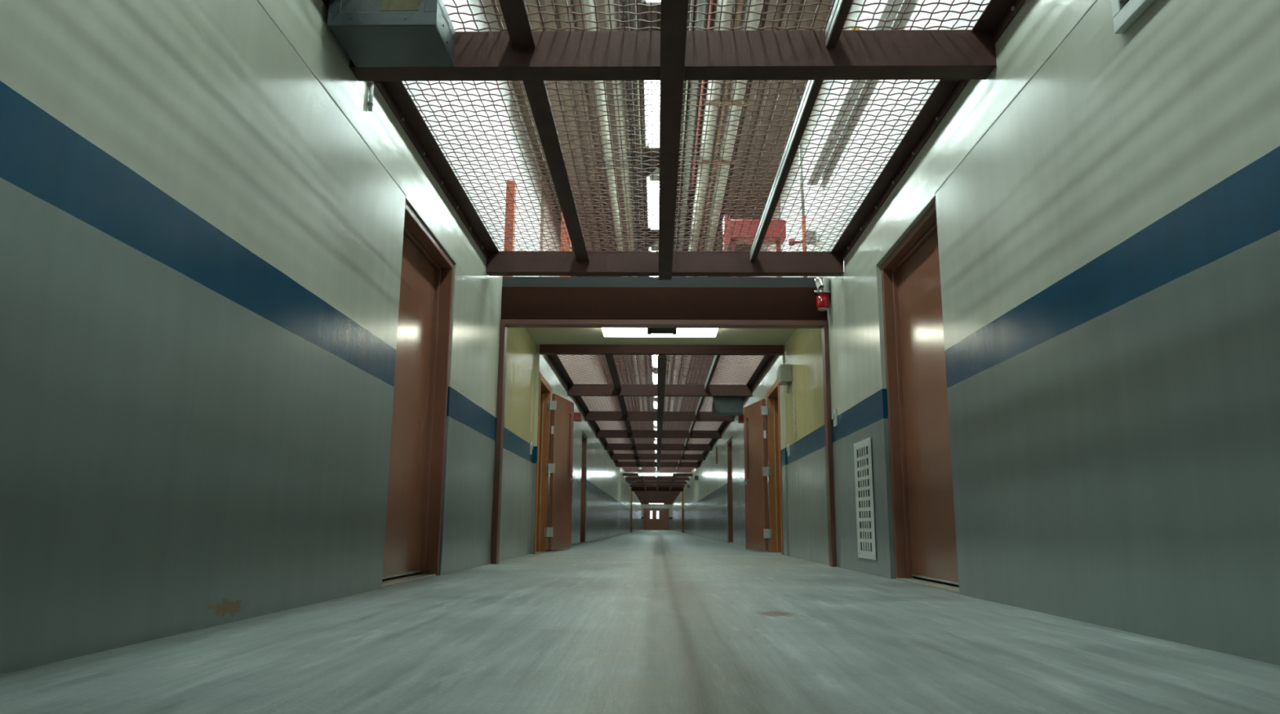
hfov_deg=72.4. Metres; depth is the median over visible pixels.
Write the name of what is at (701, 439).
panel
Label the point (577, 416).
box
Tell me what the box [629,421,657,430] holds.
panel
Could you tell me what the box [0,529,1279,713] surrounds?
floor
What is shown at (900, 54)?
ceiling beam
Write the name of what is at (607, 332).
ceiling lamp
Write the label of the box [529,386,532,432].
cable cover
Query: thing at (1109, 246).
wall
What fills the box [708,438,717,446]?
wall rail
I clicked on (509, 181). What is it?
steel post
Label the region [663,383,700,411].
panel
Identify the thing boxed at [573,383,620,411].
panel
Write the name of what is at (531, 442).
wall bracket
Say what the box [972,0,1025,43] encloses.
wall rail
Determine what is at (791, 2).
panel
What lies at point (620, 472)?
beam
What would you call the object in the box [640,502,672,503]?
ceiling beam
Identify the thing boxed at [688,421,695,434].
bar
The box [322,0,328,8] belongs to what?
wall rail
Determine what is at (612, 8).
insulated pipe
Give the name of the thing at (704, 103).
hanger
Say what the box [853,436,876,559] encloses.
air vent
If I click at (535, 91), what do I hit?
bar
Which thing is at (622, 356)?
panel
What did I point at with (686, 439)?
bar
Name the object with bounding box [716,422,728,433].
wall rail
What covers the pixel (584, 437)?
door
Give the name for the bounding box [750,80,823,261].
bar
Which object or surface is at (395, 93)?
ceiling beam
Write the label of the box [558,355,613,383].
panel
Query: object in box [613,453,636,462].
panel
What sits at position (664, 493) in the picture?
ceiling beam
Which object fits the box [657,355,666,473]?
bar
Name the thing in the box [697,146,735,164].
hanger
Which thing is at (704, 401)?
panel
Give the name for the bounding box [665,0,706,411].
pipe
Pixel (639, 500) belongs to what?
ceiling beam
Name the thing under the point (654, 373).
strip light
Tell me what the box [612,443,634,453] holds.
panel
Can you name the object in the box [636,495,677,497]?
ceiling beam
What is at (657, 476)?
bar
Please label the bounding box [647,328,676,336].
exit sign
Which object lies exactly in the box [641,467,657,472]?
panel
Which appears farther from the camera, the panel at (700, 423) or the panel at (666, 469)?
the panel at (666, 469)
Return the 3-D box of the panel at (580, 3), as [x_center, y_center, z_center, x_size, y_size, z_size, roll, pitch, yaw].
[-0.229,-1.862,2.493,0.693,0.014,3.371,0,-11,1]
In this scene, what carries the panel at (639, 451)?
on the ceiling beam at (610, 446)
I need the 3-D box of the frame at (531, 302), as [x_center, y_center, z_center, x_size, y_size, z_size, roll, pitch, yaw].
[0.211,0.543,7.924,3.011,2.620,0.130,0,-11,1]
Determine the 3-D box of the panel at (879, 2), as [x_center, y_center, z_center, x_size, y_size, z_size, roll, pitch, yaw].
[1.203,-1.857,2.465,0.654,0.014,3.371,0,-11,1]
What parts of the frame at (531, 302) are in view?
header gap plate, header panel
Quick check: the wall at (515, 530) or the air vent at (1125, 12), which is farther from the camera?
the wall at (515, 530)
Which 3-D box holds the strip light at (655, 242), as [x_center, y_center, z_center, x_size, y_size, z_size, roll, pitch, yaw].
[0.323,-1.627,14.044,0.360,0.397,1.860,0,-11,1]
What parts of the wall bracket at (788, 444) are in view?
plate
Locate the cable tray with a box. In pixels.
[618,0,649,411]
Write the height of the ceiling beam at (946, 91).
0.072 m
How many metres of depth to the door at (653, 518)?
88.51 m
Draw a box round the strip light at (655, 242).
[648,241,658,276]
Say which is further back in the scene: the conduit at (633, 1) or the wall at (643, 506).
the wall at (643, 506)
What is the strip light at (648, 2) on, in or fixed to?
hanging from the ceiling at (646, 16)
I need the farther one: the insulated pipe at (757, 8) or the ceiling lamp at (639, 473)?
the ceiling lamp at (639, 473)
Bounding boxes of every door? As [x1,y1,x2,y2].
[382,201,453,587]
[533,372,575,554]
[580,431,586,543]
[643,508,669,530]
[727,437,733,543]
[742,379,782,555]
[880,202,959,593]
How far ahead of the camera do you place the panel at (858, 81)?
5.57 m
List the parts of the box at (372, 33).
frame, panel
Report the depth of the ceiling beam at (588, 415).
17.65 m
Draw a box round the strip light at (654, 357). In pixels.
[651,355,658,368]
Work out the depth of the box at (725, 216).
8.63 m
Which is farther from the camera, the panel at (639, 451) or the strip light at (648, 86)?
the panel at (639, 451)
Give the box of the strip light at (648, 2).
[641,0,660,4]
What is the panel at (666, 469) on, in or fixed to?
on the ceiling beam at (624, 474)
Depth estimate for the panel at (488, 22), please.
4.00 m
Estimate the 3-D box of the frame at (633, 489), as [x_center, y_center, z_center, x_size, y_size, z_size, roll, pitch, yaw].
[0.992,8.791,50.338,3.018,2.600,0.200,0,-11,1]
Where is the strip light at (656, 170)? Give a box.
[646,168,659,231]
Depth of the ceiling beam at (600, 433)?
21.06 m
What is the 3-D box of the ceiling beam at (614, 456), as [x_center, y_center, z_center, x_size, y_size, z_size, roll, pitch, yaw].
[0.580,3.199,27.977,3.014,0.182,0.120,0,-11,1]
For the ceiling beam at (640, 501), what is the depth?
78.68 m
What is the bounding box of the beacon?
[813,276,831,311]
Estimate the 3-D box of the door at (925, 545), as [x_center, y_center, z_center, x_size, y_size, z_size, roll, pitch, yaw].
[1.779,0.284,5.378,0.180,2.180,1.339,0,-11,1]
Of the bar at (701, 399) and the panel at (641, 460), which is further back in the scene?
the panel at (641, 460)
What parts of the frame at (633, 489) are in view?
header panel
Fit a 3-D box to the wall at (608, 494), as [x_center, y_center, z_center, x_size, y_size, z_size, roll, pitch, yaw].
[-0.624,7.558,49.823,0.200,4.800,79.340,0,-11,1]
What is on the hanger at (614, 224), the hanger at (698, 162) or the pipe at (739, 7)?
the pipe at (739, 7)
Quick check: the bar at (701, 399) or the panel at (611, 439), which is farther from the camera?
the panel at (611, 439)
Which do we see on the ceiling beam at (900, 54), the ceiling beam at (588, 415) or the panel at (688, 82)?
the panel at (688, 82)
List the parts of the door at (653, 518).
vision pane, vision pane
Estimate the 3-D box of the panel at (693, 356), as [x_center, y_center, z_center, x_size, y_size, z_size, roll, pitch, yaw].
[0.685,0.109,12.610,0.743,0.014,3.441,0,-11,1]
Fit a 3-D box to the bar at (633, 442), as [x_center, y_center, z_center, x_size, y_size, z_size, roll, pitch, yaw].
[-0.194,2.150,22.852,0.105,0.087,3.368,0,-11,1]
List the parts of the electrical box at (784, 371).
lid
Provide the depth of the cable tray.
9.78 m
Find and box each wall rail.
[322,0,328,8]
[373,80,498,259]
[546,355,573,388]
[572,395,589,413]
[588,421,599,432]
[600,438,608,445]
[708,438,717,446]
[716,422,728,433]
[746,355,775,389]
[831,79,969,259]
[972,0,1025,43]
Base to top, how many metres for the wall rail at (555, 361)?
0.072 m
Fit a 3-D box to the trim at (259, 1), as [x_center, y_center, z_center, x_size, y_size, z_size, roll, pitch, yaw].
[-1.437,-1.876,0.153,0.005,0.016,9.933,0,-11,1]
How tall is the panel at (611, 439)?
0.014 m
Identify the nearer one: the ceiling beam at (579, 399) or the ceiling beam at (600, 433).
the ceiling beam at (579, 399)
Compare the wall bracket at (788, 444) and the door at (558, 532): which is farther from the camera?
the door at (558, 532)
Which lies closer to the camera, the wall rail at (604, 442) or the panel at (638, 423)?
the panel at (638, 423)
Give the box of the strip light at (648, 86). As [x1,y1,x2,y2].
[643,80,660,149]
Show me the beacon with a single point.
(822, 292)
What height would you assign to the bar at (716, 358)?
0.087 m
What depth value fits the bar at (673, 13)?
4.47 m
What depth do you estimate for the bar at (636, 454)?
26.71 m
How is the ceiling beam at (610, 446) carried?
attached to the wall at (608, 494)
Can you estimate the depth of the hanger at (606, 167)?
10.14 m
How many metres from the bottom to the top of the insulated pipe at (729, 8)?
0.160 m
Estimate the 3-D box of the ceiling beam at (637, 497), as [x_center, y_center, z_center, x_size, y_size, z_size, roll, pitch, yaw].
[1.335,11.054,68.527,3.014,0.142,0.120,0,-11,1]
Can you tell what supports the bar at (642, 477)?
attached to the ceiling beam at (624, 474)
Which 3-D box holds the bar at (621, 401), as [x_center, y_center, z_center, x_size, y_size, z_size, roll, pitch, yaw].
[-0.320,0.827,16.040,0.105,0.087,3.308,0,-11,1]
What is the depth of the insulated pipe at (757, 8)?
9.42 m
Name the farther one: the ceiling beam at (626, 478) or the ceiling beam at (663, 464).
the ceiling beam at (626, 478)
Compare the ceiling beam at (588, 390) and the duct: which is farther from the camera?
the ceiling beam at (588, 390)
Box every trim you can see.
[257,0,406,195]
[934,0,1097,193]
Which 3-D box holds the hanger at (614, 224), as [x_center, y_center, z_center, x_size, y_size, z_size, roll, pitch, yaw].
[0.378,-1.895,12.718,1.520,0.404,0.044,0,-11,1]
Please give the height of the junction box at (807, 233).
0.120 m
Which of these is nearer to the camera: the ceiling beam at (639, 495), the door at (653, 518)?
the ceiling beam at (639, 495)
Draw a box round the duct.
[806,0,903,185]
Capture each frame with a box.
[490,276,836,567]
[631,487,683,533]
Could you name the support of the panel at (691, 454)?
on the ceiling beam at (614, 456)
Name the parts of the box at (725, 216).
leg, leg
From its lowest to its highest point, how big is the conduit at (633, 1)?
0.032 m
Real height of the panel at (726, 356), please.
0.014 m
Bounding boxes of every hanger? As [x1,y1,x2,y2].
[602,137,630,168]
[613,224,718,240]
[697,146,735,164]
[703,85,747,105]
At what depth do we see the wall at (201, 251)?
2.81 m
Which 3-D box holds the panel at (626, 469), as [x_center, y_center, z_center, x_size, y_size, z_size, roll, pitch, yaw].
[-0.320,4.681,36.205,0.726,0.014,3.345,0,-11,1]
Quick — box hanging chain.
[793,397,796,440]
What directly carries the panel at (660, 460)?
on the ceiling beam at (663, 464)
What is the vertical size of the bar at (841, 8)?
0.087 m
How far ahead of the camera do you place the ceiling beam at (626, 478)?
41.22 m
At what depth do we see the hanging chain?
9.87 m
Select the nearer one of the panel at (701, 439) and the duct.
the duct
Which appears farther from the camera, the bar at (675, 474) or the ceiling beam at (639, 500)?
the ceiling beam at (639, 500)
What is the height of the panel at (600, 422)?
0.014 m
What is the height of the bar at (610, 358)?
0.087 m
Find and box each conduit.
[368,83,373,111]
[632,0,651,408]
[663,0,693,411]
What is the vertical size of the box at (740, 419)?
0.150 m
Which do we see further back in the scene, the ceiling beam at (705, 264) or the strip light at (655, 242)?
the strip light at (655, 242)
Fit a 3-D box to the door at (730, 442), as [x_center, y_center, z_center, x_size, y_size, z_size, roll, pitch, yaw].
[2.015,2.845,18.564,0.188,2.180,1.296,0,-11,1]
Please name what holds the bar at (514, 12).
attached to the ceiling beam at (900, 54)
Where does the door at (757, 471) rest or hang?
in the wall at (705, 503)
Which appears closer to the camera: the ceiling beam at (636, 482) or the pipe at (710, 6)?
the pipe at (710, 6)
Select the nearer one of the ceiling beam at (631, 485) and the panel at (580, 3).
the panel at (580, 3)
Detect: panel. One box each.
[403,80,573,251]
[444,0,507,31]
[523,0,660,31]
[543,80,659,251]
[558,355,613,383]
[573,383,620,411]
[590,410,626,430]
[600,429,630,443]
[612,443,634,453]
[613,355,657,383]
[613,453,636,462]
[620,383,657,411]
[622,466,641,472]
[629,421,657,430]
[634,438,657,443]
[636,443,657,453]
[639,459,657,462]
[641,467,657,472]
[659,467,675,472]
[660,443,683,453]
[660,460,679,462]
[661,438,686,444]
[662,411,695,430]
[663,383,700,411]
[665,355,714,384]
[673,80,808,251]
[675,467,693,472]
[680,453,702,462]
[684,443,704,453]
[687,0,835,30]
[687,430,716,444]
[692,411,721,430]
[699,384,746,411]
[710,355,764,384]
[760,80,938,251]
[842,0,988,30]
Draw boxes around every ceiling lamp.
[600,328,719,337]
[638,472,673,475]
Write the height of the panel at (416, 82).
0.014 m
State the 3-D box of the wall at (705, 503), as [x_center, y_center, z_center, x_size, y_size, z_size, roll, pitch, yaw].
[2.595,7.570,49.760,0.200,4.800,79.340,0,-11,1]
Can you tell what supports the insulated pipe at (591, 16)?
on the hanger at (614, 224)
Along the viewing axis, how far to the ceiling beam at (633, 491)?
54.84 m
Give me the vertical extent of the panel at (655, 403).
0.014 m
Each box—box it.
[327,0,455,66]
[573,413,581,422]
[722,215,786,251]
[737,414,743,423]
[777,364,792,393]
[806,230,816,244]
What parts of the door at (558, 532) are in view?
frame, edge plate, vision pane, pane frame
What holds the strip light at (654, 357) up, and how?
hanging from the ceiling at (646, 16)
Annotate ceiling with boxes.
[491,0,835,481]
[524,327,795,345]
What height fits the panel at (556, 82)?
0.014 m
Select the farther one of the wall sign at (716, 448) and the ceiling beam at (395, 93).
the wall sign at (716, 448)
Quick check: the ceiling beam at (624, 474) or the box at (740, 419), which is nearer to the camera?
the box at (740, 419)
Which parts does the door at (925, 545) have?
frame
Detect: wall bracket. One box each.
[528,441,533,454]
[786,443,790,457]
[831,408,837,426]
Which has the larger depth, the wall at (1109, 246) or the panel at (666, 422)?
the panel at (666, 422)
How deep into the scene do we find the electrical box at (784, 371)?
10.18 m
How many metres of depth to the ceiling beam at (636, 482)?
44.62 m
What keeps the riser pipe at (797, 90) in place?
on the ceiling at (724, 336)
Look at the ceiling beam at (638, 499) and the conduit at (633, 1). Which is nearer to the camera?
the conduit at (633, 1)
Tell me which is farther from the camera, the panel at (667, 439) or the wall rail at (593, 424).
the panel at (667, 439)
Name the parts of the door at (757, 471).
pane frame, vision pane, frame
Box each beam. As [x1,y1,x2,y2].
[349,29,996,80]
[486,251,844,276]
[539,344,783,355]
[567,384,752,396]
[584,411,733,422]
[595,430,721,438]
[604,443,712,451]
[610,453,705,460]
[615,462,700,467]
[619,471,696,473]
[622,473,692,476]
[625,477,689,480]
[627,480,687,484]
[630,484,684,487]
[633,491,681,492]
[634,492,679,494]
[635,493,678,496]
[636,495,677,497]
[637,497,675,499]
[638,498,675,500]
[639,500,674,502]
[640,501,673,502]
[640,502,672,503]
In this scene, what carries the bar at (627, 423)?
attached to the ceiling beam at (588, 415)
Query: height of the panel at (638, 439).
0.014 m
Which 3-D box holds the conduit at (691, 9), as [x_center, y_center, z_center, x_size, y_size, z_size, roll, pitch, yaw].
[0.576,-1.347,15.075,0.033,0.034,38.700,0,-11,1]
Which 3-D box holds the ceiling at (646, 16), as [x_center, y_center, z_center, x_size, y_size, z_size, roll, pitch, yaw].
[0.877,3.653,42.372,3.435,0.050,95.400,0,-11,1]
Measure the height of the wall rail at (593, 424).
0.072 m
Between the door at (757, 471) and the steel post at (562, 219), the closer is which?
the steel post at (562, 219)
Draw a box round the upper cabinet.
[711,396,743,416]
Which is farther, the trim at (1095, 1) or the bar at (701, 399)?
the bar at (701, 399)
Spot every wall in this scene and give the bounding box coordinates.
[0,0,510,675]
[498,80,542,560]
[530,176,641,554]
[641,504,671,530]
[671,195,789,556]
[780,0,1279,666]
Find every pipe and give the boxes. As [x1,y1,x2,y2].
[582,0,643,411]
[604,0,647,408]
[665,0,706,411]
[669,0,734,411]
[671,0,713,374]
[675,0,742,405]
[675,0,763,411]
[788,86,807,277]
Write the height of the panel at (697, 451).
0.014 m
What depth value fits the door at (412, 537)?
5.74 m
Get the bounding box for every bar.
[498,0,535,48]
[523,80,589,261]
[604,355,621,389]
[617,396,627,415]
[624,421,632,433]
[630,438,635,446]
[633,450,638,456]
[640,471,646,490]
[657,0,688,279]
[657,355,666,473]
[657,475,658,490]
[669,471,677,490]
[684,438,688,447]
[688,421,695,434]
[695,396,704,416]
[704,355,719,390]
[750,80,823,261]
[825,0,853,47]
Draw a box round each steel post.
[502,180,516,276]
[560,212,571,276]
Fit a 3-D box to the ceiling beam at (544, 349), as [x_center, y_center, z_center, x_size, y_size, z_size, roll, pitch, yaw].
[0.261,-0.121,10.870,3.014,0.177,0.100,0,-11,1]
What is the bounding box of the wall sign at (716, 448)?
[715,447,717,464]
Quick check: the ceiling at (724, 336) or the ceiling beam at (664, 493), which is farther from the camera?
the ceiling beam at (664, 493)
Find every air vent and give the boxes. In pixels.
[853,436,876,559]
[1111,0,1154,33]
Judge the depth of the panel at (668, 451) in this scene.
27.25 m
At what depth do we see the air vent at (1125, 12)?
2.88 m
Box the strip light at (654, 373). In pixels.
[652,368,657,384]
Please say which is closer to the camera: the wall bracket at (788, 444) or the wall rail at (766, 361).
the wall bracket at (788, 444)
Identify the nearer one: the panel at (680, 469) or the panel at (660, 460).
the panel at (660, 460)
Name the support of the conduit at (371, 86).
attached to the wall at (201, 251)
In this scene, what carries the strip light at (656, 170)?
hanging from the ceiling at (646, 16)
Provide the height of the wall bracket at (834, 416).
0.150 m
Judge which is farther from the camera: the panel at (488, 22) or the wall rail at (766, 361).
the wall rail at (766, 361)
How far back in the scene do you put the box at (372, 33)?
3.81 m

